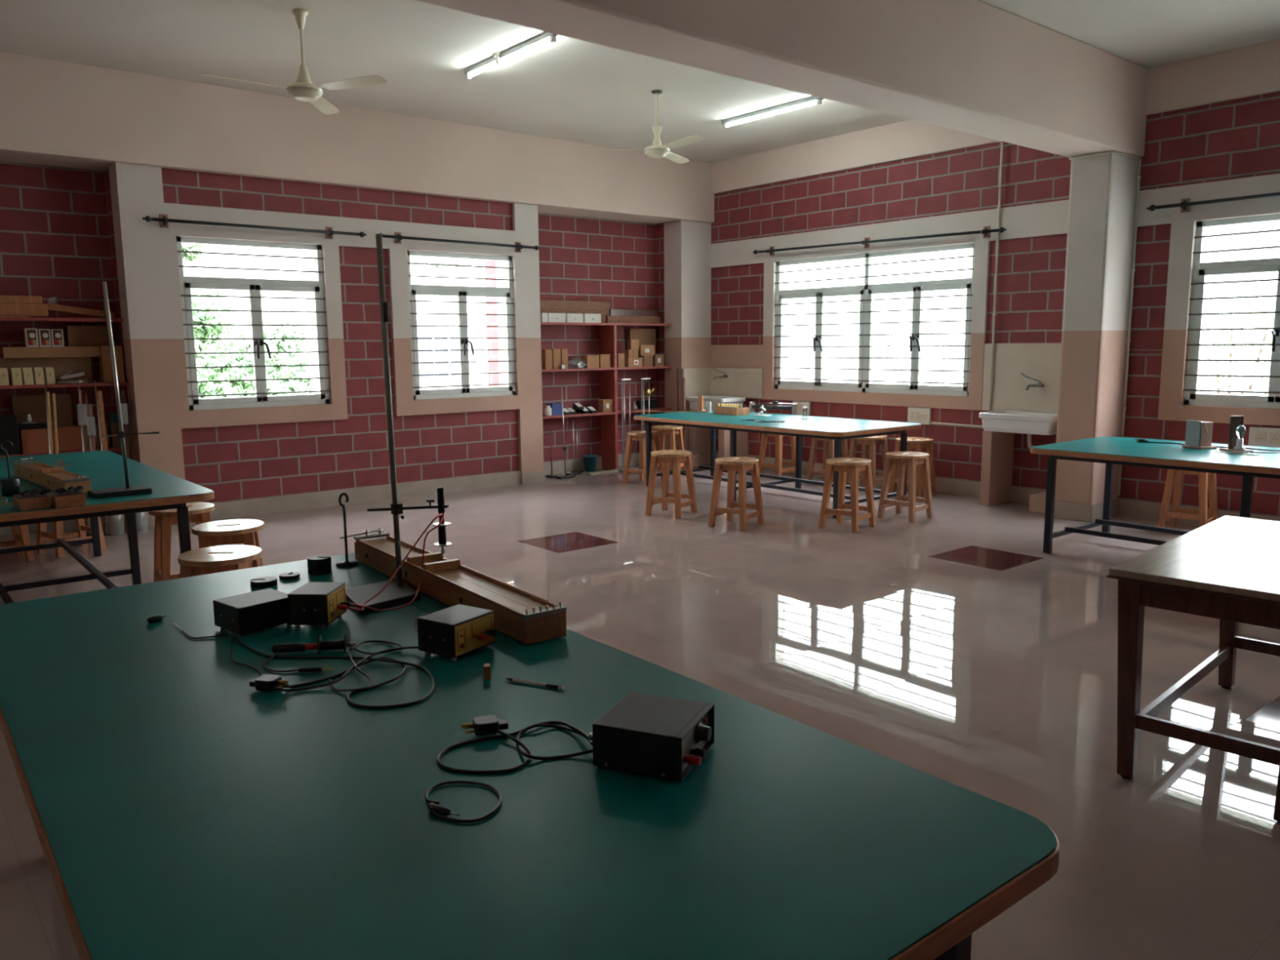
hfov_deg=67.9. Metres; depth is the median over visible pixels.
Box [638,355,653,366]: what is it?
cardboard box
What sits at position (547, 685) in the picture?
pen
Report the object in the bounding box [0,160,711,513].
wall
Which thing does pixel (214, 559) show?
stool
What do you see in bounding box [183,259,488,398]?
building wing
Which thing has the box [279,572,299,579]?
weight
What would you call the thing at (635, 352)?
cardboard box
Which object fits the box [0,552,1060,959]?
lab table
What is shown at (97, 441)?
cardboard box
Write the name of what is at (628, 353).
cardboard box
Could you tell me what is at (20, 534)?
stool
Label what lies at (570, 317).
box
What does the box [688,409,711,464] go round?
trim
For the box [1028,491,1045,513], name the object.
trim
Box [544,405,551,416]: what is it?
bottle
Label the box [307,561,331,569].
weight
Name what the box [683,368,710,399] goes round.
trim
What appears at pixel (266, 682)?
power cable
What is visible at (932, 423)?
conduit pipe
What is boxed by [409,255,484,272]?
parapet
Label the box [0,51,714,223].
beam
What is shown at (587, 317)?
box
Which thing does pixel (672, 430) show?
stool
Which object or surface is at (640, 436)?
stool
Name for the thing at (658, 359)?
cardboard box
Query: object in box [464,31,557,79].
tube light
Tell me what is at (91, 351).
cardboard box
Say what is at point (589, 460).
bucket
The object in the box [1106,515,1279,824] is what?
wooden table
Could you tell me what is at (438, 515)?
lead
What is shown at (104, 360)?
cardboard box
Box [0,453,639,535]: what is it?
baseboard
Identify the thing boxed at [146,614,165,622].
connector
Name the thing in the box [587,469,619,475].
plank
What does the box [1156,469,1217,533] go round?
stool
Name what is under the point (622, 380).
rack
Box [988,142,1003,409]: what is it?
conduit pipe
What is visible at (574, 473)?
stand
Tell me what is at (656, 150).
ceiling fan
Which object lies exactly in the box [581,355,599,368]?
cardboard box
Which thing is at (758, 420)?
lead
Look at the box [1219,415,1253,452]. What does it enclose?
holder
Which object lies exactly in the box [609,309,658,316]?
wooden beam
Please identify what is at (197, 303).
tree
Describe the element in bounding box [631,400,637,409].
flask
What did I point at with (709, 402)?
stand
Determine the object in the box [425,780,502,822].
lead
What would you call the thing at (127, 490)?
stand
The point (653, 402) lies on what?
case
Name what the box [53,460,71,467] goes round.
metal bracket
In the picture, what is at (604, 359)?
cardboard box
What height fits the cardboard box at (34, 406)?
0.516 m
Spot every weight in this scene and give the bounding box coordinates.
[249,576,277,587]
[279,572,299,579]
[306,555,331,564]
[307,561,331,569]
[307,567,332,575]
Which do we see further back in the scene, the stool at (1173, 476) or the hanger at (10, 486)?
the stool at (1173, 476)
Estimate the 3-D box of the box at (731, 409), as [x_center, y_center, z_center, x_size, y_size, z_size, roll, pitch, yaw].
[1.094,-0.850,11.396,0.200,0.123,0.420,-6,10,-35]
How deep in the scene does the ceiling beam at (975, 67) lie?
6.51 m
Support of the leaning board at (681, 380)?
on the floor
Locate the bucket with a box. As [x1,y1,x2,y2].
[582,454,597,471]
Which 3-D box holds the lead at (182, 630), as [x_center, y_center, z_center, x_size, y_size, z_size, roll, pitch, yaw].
[-1.337,0.451,2.828,0.262,0.010,0.066,4,9,30]
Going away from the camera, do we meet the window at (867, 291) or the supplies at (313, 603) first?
the supplies at (313, 603)
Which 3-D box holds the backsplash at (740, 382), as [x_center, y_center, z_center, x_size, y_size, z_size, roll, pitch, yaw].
[1.333,-1.353,13.207,0.033,0.398,1.028,-7,10,-39]
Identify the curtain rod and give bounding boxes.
[142,213,366,239]
[380,231,540,252]
[752,226,1006,256]
[1146,191,1279,213]
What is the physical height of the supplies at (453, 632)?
0.105 m
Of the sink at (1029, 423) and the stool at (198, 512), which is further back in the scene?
the sink at (1029, 423)
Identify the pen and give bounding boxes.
[506,677,564,690]
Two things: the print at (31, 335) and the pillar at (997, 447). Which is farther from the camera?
the pillar at (997, 447)
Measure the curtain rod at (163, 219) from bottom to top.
0.126 m
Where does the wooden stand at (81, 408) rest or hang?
on the floor
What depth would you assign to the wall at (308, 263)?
10.51 m
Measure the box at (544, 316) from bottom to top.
0.120 m
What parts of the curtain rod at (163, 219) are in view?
rod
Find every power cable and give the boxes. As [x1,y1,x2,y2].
[233,635,435,708]
[272,640,418,691]
[436,715,592,773]
[1134,438,1279,453]
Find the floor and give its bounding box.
[0,463,1279,959]
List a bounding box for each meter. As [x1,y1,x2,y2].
[563,408,571,414]
[565,407,577,414]
[573,402,584,409]
[578,406,589,413]
[586,406,597,413]
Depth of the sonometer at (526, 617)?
3.06 m
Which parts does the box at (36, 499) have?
plate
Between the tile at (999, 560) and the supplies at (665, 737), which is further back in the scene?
the tile at (999, 560)
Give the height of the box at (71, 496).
0.096 m
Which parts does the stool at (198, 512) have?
leg, leg, seat, leg, leg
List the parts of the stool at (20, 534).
leg, leg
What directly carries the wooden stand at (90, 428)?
on the floor
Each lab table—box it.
[0,450,214,604]
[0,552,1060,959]
[633,409,921,519]
[1030,436,1279,553]
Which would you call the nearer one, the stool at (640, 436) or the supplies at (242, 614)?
the supplies at (242, 614)
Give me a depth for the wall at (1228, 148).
9.98 m
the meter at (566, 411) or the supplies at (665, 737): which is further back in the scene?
the meter at (566, 411)
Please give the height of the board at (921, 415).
0.186 m
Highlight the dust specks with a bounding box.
[194,696,459,847]
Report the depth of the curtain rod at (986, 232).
10.98 m
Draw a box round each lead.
[173,622,228,639]
[230,634,333,675]
[346,513,442,611]
[349,516,444,611]
[411,604,430,631]
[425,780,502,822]
[742,419,784,423]
[1214,450,1260,455]
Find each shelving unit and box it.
[0,317,133,457]
[540,322,671,470]
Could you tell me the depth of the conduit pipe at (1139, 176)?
8.98 m
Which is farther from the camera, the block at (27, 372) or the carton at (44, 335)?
the carton at (44, 335)
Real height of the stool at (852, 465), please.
0.634 m
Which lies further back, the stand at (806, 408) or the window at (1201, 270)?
the stand at (806, 408)
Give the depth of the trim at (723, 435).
12.96 m
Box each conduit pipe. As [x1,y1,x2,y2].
[930,422,982,427]
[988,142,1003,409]
[1069,150,1141,495]
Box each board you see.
[676,368,685,450]
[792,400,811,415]
[907,407,931,424]
[1248,426,1279,447]
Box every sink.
[686,395,745,410]
[978,410,1057,448]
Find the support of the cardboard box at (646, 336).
on the shelving unit at (607, 331)
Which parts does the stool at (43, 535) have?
leg, leg, leg, leg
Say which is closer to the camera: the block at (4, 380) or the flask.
the block at (4, 380)
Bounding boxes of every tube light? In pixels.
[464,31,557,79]
[721,96,823,128]
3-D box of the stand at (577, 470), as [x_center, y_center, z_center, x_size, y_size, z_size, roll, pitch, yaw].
[-0.841,-0.414,12.748,0.100,0.632,0.140,6,10,39]
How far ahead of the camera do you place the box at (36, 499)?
5.05 m
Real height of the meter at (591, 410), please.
0.084 m
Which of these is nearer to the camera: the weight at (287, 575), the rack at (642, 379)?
the weight at (287, 575)
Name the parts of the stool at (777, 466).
leg, leg, leg, leg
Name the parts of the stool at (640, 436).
leg, leg, seat, leg, leg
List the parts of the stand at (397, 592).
rod, clamp arm, handle, coil former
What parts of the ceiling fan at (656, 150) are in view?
blade, down rod, motor, blade, blade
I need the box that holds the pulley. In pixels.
[645,387,654,396]
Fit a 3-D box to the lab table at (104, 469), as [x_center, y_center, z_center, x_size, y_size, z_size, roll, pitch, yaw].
[-4.019,0.404,6.403,1.420,0.860,3.120,-7,10,-39]
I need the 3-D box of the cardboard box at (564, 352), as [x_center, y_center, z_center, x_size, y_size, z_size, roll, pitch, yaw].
[-0.998,-1.576,12.354,0.095,0.256,0.080,-7,10,-39]
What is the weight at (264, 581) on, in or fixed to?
on the lab table at (790, 839)
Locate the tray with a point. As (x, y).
(28, 422)
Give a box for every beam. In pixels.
[0,295,42,303]
[47,303,115,318]
[605,315,660,323]
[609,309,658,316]
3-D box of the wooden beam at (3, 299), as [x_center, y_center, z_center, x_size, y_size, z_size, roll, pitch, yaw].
[-5.718,-1.603,8.419,0.715,0.067,0.060,-7,10,-39]
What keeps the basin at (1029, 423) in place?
in the sink at (1029, 423)
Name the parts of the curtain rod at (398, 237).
rod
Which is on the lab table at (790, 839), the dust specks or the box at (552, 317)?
the dust specks
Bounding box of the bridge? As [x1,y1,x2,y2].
[483,663,490,679]
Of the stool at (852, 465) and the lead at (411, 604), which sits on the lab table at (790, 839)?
the lead at (411, 604)
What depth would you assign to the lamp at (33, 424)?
8.66 m
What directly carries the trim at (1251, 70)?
attached to the wall at (1228, 148)
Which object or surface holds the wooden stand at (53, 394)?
on the floor
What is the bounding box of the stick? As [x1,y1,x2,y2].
[640,410,708,412]
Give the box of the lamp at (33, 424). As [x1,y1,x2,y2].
[17,414,46,429]
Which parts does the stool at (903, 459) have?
leg, leg, seat, leg, leg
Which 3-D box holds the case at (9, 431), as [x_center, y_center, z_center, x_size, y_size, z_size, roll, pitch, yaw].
[-5.778,-0.404,8.532,0.316,0.357,0.200,-7,10,-39]
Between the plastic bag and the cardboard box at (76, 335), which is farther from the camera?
the plastic bag
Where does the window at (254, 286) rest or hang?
in the wall at (65, 232)
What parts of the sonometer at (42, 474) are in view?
screw rod, plate, plate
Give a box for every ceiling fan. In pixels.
[198,8,387,114]
[582,89,706,164]
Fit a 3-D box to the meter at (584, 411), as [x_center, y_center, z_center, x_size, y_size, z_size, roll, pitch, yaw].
[-0.737,-0.930,12.627,0.109,0.084,0.110,5,10,36]
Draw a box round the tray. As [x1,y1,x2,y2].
[21,421,36,423]
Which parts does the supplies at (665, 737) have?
panel, knob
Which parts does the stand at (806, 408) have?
frame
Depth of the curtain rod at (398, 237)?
10.74 m
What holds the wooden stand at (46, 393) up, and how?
on the floor
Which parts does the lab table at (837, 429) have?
leg, cross rail, leg, leg, foot rail, cross rail, frame, foot rail, leg, leg, cross rail, leg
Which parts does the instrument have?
arm, dish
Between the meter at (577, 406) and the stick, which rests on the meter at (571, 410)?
the meter at (577, 406)
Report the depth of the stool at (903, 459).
9.21 m
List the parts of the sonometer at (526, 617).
screw rod, plate, plate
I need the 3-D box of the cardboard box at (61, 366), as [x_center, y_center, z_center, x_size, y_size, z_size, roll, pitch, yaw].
[-5.585,-1.009,8.780,0.900,0.242,0.120,-7,10,-39]
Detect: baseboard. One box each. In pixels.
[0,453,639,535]
[715,451,1279,525]
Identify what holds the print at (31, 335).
attached to the carton at (31, 340)
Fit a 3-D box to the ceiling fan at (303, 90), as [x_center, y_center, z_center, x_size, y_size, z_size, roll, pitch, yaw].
[-2.597,-3.155,6.997,1.221,0.627,1.260,-7,10,-39]
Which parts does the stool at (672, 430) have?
leg, leg, seat, leg, leg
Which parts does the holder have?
bulb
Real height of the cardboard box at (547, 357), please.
0.249 m
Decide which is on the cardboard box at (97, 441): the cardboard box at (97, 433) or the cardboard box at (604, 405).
the cardboard box at (97, 433)
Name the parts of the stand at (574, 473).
rod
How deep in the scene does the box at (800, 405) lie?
12.29 m
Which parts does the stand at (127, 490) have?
thin arm, rod, clamp rod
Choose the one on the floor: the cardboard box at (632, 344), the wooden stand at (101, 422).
the wooden stand at (101, 422)
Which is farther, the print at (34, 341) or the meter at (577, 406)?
the meter at (577, 406)
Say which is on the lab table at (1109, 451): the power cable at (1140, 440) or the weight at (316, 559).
the power cable at (1140, 440)
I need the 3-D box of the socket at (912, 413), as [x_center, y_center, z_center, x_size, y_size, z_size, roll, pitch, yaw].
[3.157,-0.747,11.020,0.004,0.102,0.059,-7,10,-39]
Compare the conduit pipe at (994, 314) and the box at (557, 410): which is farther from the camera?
the box at (557, 410)
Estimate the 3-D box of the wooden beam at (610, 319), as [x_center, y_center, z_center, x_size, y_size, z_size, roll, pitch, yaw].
[-0.100,-2.216,13.147,0.946,0.102,0.080,-7,10,-39]
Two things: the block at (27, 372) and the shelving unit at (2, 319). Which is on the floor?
the shelving unit at (2, 319)
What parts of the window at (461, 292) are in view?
handle, handle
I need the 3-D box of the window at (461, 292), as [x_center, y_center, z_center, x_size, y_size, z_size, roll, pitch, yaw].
[-2.052,-1.790,11.060,1.409,1.658,0.132,-7,10,-39]
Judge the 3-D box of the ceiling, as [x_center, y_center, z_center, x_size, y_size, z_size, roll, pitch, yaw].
[0.116,-3.196,4.374,13.200,0.150,14.200,-7,10,-39]
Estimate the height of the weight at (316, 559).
0.020 m
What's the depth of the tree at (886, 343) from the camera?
19.08 m
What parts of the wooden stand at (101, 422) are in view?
rod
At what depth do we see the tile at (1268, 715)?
4.32 m
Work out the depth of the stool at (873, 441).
10.98 m
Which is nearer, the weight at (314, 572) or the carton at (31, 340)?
the weight at (314, 572)
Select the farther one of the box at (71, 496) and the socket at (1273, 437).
the socket at (1273, 437)
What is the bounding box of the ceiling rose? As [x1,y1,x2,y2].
[493,52,502,65]
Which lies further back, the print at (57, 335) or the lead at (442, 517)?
the print at (57, 335)
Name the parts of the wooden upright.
post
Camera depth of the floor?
5.24 m
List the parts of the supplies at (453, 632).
yellow panel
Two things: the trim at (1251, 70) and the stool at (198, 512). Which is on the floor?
the stool at (198, 512)
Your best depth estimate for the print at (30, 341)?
8.65 m
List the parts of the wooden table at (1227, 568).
leg, leg, leg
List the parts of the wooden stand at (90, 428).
rod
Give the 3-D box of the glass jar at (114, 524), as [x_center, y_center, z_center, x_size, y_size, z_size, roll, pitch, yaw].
[-4.862,0.402,8.802,0.172,0.200,0.172,-7,10,-39]
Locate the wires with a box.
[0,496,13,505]
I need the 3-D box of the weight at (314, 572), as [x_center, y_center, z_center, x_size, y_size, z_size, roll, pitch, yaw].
[-1.203,0.339,3.572,0.086,0.020,0.085,4,9,30]
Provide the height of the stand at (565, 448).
1.188 m
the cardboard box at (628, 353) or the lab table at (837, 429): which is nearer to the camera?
the lab table at (837, 429)
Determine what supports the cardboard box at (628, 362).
on the shelving unit at (607, 331)
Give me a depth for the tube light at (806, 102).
10.04 m
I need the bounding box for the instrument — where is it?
[56,370,89,383]
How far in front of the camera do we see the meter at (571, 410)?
12.48 m
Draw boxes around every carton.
[17,425,82,453]
[23,328,38,346]
[37,328,51,346]
[49,328,64,346]
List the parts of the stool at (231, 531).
leg, seat, leg, leg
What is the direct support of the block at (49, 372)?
on the shelving unit at (2, 319)
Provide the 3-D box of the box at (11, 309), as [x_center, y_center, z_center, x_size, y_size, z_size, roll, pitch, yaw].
[-5.716,-1.518,8.458,0.752,0.107,0.120,-7,10,-39]
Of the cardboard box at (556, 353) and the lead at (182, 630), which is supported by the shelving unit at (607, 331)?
the cardboard box at (556, 353)
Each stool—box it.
[0,524,35,562]
[36,516,106,557]
[148,502,214,582]
[177,545,262,577]
[191,519,264,565]
[622,430,662,485]
[644,449,697,518]
[651,425,684,476]
[707,456,764,530]
[758,433,795,479]
[806,437,848,484]
[818,457,875,532]
[845,435,890,489]
[877,451,933,522]
[888,436,936,497]
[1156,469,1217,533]
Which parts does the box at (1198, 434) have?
pale plate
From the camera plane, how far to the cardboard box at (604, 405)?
12.80 m
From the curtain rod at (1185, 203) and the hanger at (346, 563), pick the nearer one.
the hanger at (346, 563)
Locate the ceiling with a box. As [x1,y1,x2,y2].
[0,0,1279,163]
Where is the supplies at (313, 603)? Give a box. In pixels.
[287,582,351,628]
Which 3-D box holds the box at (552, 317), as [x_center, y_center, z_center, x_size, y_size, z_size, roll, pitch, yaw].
[-1.103,-2.077,12.177,0.261,0.118,0.154,-7,10,-39]
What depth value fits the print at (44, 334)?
8.71 m
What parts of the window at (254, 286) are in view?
handle, handle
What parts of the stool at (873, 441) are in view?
leg, leg, seat, leg, leg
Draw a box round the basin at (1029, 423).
[978,410,1057,435]
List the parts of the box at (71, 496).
plate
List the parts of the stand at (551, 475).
rod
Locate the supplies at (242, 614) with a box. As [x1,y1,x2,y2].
[213,588,289,635]
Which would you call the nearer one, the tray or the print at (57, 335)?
the tray
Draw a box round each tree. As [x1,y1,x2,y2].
[181,243,311,398]
[787,314,964,386]
[1198,272,1277,395]
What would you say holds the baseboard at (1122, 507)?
attached to the wall at (1228, 148)
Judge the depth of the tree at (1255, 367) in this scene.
13.29 m
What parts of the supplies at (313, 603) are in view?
yellow panel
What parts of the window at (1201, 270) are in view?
handle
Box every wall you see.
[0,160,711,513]
[302,249,319,394]
[709,91,1279,516]
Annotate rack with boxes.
[617,378,637,471]
[635,377,650,469]
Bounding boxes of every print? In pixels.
[26,329,36,345]
[28,339,32,345]
[29,333,35,337]
[32,339,36,345]
[40,329,49,345]
[41,339,45,345]
[42,333,48,337]
[45,339,49,345]
[52,329,62,345]
[55,333,61,337]
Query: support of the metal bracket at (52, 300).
on the beam at (53, 307)
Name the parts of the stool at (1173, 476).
leg, leg, leg, leg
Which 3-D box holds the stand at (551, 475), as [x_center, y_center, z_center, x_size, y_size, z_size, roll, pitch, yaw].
[-1.146,-0.353,12.305,0.120,0.641,0.100,6,10,39]
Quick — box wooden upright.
[695,395,706,410]
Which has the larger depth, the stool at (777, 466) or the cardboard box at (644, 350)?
the cardboard box at (644, 350)
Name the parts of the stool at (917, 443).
leg, leg, seat, leg, leg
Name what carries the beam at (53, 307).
on the shelving unit at (2, 319)
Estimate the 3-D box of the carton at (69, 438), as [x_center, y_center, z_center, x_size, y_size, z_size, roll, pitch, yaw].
[-5.470,-0.377,8.818,0.473,0.217,0.200,-7,10,-39]
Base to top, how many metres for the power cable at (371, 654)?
0.026 m
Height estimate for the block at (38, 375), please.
0.155 m
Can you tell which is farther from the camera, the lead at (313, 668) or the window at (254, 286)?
the window at (254, 286)
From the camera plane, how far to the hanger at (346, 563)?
3.67 m
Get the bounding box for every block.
[0,368,8,385]
[9,367,22,385]
[21,367,33,385]
[32,367,44,384]
[44,367,55,384]
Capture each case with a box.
[0,413,20,455]
[109,413,118,422]
[635,399,657,408]
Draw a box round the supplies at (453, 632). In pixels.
[417,604,496,661]
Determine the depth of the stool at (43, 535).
8.01 m
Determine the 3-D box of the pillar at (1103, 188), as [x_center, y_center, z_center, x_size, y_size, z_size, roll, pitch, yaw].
[4.348,-1.327,9.083,0.578,3.385,0.390,-7,10,-39]
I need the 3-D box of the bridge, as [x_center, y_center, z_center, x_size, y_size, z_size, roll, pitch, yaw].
[-0.390,0.489,2.424,0.018,0.034,0.027,-2,8,-13]
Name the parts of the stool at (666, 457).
leg, leg, seat, leg, leg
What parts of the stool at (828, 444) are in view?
leg, leg, leg, leg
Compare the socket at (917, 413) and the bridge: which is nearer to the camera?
the bridge
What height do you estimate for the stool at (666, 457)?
0.634 m
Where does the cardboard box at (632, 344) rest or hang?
on the cardboard box at (635, 352)
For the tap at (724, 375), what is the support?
attached to the wall at (1228, 148)
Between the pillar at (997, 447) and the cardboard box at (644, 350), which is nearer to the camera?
the pillar at (997, 447)
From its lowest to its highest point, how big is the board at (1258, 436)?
0.165 m
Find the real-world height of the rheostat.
0.145 m
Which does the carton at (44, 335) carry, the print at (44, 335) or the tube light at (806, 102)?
the print at (44, 335)
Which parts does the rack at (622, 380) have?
rod, rod, rod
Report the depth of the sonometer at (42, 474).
5.87 m
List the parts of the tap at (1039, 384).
spout, lever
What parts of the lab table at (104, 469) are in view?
foot rail, cross rail, cross rail, foot rail, frame, leg, leg, leg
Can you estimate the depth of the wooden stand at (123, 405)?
8.93 m
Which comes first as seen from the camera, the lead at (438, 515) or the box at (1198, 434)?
the lead at (438, 515)
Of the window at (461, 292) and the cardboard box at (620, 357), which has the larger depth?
the cardboard box at (620, 357)
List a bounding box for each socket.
[798,404,801,412]
[910,411,914,420]
[915,411,919,420]
[1254,431,1266,442]
[1268,432,1279,443]
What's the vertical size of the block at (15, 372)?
0.155 m
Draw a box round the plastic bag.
[568,357,586,368]
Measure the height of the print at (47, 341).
0.047 m
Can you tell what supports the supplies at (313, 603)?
on the lab table at (790, 839)
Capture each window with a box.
[176,235,330,410]
[407,249,516,399]
[773,242,974,396]
[1182,213,1279,408]
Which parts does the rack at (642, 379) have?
rod, rod, rod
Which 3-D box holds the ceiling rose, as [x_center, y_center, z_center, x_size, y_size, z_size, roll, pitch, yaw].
[-1.206,-3.609,8.149,0.110,0.078,0.110,-7,10,-39]
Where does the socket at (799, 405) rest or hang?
attached to the box at (800, 405)
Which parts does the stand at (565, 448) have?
rod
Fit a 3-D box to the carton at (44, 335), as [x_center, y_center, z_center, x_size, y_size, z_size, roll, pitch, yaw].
[-5.482,-1.308,8.746,0.088,0.164,0.082,-7,10,-39]
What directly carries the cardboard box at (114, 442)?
on the shelving unit at (2, 319)
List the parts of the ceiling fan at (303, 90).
blade, down rod, motor, blade, blade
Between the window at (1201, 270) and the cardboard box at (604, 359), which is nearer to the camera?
the window at (1201, 270)
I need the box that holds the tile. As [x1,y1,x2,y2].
[518,531,618,552]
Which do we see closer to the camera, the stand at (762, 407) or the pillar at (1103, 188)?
the pillar at (1103, 188)
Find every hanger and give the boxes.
[0,440,20,497]
[335,493,358,567]
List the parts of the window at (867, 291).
handle, handle, handle, handle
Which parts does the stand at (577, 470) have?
rod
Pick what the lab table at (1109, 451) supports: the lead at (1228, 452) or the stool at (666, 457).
the lead at (1228, 452)
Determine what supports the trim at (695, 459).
attached to the wall at (65, 232)
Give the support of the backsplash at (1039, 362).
attached to the wall at (1228, 148)
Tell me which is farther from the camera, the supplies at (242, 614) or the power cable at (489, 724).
the supplies at (242, 614)
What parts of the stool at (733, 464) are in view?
leg, leg, seat, leg, leg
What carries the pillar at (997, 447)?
attached to the wall at (1228, 148)
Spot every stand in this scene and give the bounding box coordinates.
[44,381,53,533]
[52,393,65,539]
[75,379,91,535]
[84,393,104,534]
[87,281,159,498]
[93,380,107,450]
[120,390,129,458]
[127,400,133,460]
[345,233,451,614]
[546,427,557,477]
[555,385,575,479]
[566,418,582,475]
[571,425,583,472]
[705,401,711,413]
[753,404,771,416]
[800,405,808,419]
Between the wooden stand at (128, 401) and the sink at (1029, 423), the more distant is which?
the sink at (1029, 423)
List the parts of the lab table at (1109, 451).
leg, cross rail, leg, foot rail, foot rail, frame, leg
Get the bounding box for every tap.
[712,367,728,379]
[1020,373,1044,390]
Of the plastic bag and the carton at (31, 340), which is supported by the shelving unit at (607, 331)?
the plastic bag
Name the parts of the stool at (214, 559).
leg, seat, leg, leg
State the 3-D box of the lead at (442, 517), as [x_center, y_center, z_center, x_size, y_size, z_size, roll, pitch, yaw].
[-0.775,0.274,3.091,0.096,0.252,0.398,3,9,25]
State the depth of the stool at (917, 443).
10.60 m
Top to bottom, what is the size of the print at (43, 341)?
0.050 m
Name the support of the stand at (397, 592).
on the lab table at (790, 839)
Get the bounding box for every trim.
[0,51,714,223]
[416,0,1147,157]
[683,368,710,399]
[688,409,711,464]
[691,453,700,467]
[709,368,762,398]
[711,39,1279,193]
[718,429,747,457]
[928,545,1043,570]
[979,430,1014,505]
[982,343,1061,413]
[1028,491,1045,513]
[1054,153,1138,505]
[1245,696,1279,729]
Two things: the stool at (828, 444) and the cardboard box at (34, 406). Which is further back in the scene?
the stool at (828, 444)
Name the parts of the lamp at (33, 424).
bulb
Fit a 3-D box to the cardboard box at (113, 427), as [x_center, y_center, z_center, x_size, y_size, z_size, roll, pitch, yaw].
[-5.038,-0.496,9.188,0.156,0.138,0.160,-7,10,-39]
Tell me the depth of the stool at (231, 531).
5.70 m
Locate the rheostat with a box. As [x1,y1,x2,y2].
[749,400,796,414]
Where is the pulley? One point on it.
(648, 392)
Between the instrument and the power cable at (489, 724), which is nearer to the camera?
the power cable at (489, 724)
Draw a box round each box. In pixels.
[0,302,48,315]
[0,346,100,358]
[0,356,93,385]
[11,394,73,426]
[12,488,51,511]
[48,485,85,508]
[65,325,109,346]
[79,423,107,435]
[84,434,110,448]
[98,345,124,382]
[107,421,129,436]
[109,435,129,447]
[539,299,610,323]
[540,312,547,322]
[542,349,552,368]
[546,402,562,415]
[547,312,565,322]
[550,348,560,368]
[560,348,568,368]
[565,313,583,322]
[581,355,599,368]
[582,313,600,322]
[594,354,610,368]
[598,399,612,412]
[617,353,624,367]
[624,349,632,357]
[624,357,642,367]
[626,328,655,354]
[627,339,639,349]
[632,349,638,357]
[638,345,654,355]
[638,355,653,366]
[652,354,663,366]
[713,403,749,415]
[1182,419,1217,449]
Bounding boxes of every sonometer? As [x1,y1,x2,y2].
[3,457,90,493]
[339,528,566,644]
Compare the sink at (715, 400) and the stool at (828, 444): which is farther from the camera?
the sink at (715, 400)
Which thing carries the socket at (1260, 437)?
attached to the board at (1258, 436)
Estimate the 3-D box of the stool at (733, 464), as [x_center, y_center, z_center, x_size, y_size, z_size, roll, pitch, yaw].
[0.907,0.119,8.921,0.410,0.634,0.410,5,10,35]
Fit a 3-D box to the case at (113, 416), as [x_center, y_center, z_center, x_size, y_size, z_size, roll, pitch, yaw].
[-5.037,-0.605,9.174,0.136,0.082,0.100,-7,10,-39]
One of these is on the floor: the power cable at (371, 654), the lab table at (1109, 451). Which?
the lab table at (1109, 451)
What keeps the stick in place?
on the lab table at (837, 429)
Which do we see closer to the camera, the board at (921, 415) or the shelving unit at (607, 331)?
the board at (921, 415)
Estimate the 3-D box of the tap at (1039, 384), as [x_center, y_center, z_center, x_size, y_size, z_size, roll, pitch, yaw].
[4.068,-1.018,9.798,0.238,0.175,0.153,-1,8,-2]
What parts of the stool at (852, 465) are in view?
leg, leg, seat, leg, leg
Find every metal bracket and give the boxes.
[44,296,57,303]
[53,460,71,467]
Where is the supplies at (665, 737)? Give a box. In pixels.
[588,691,714,782]

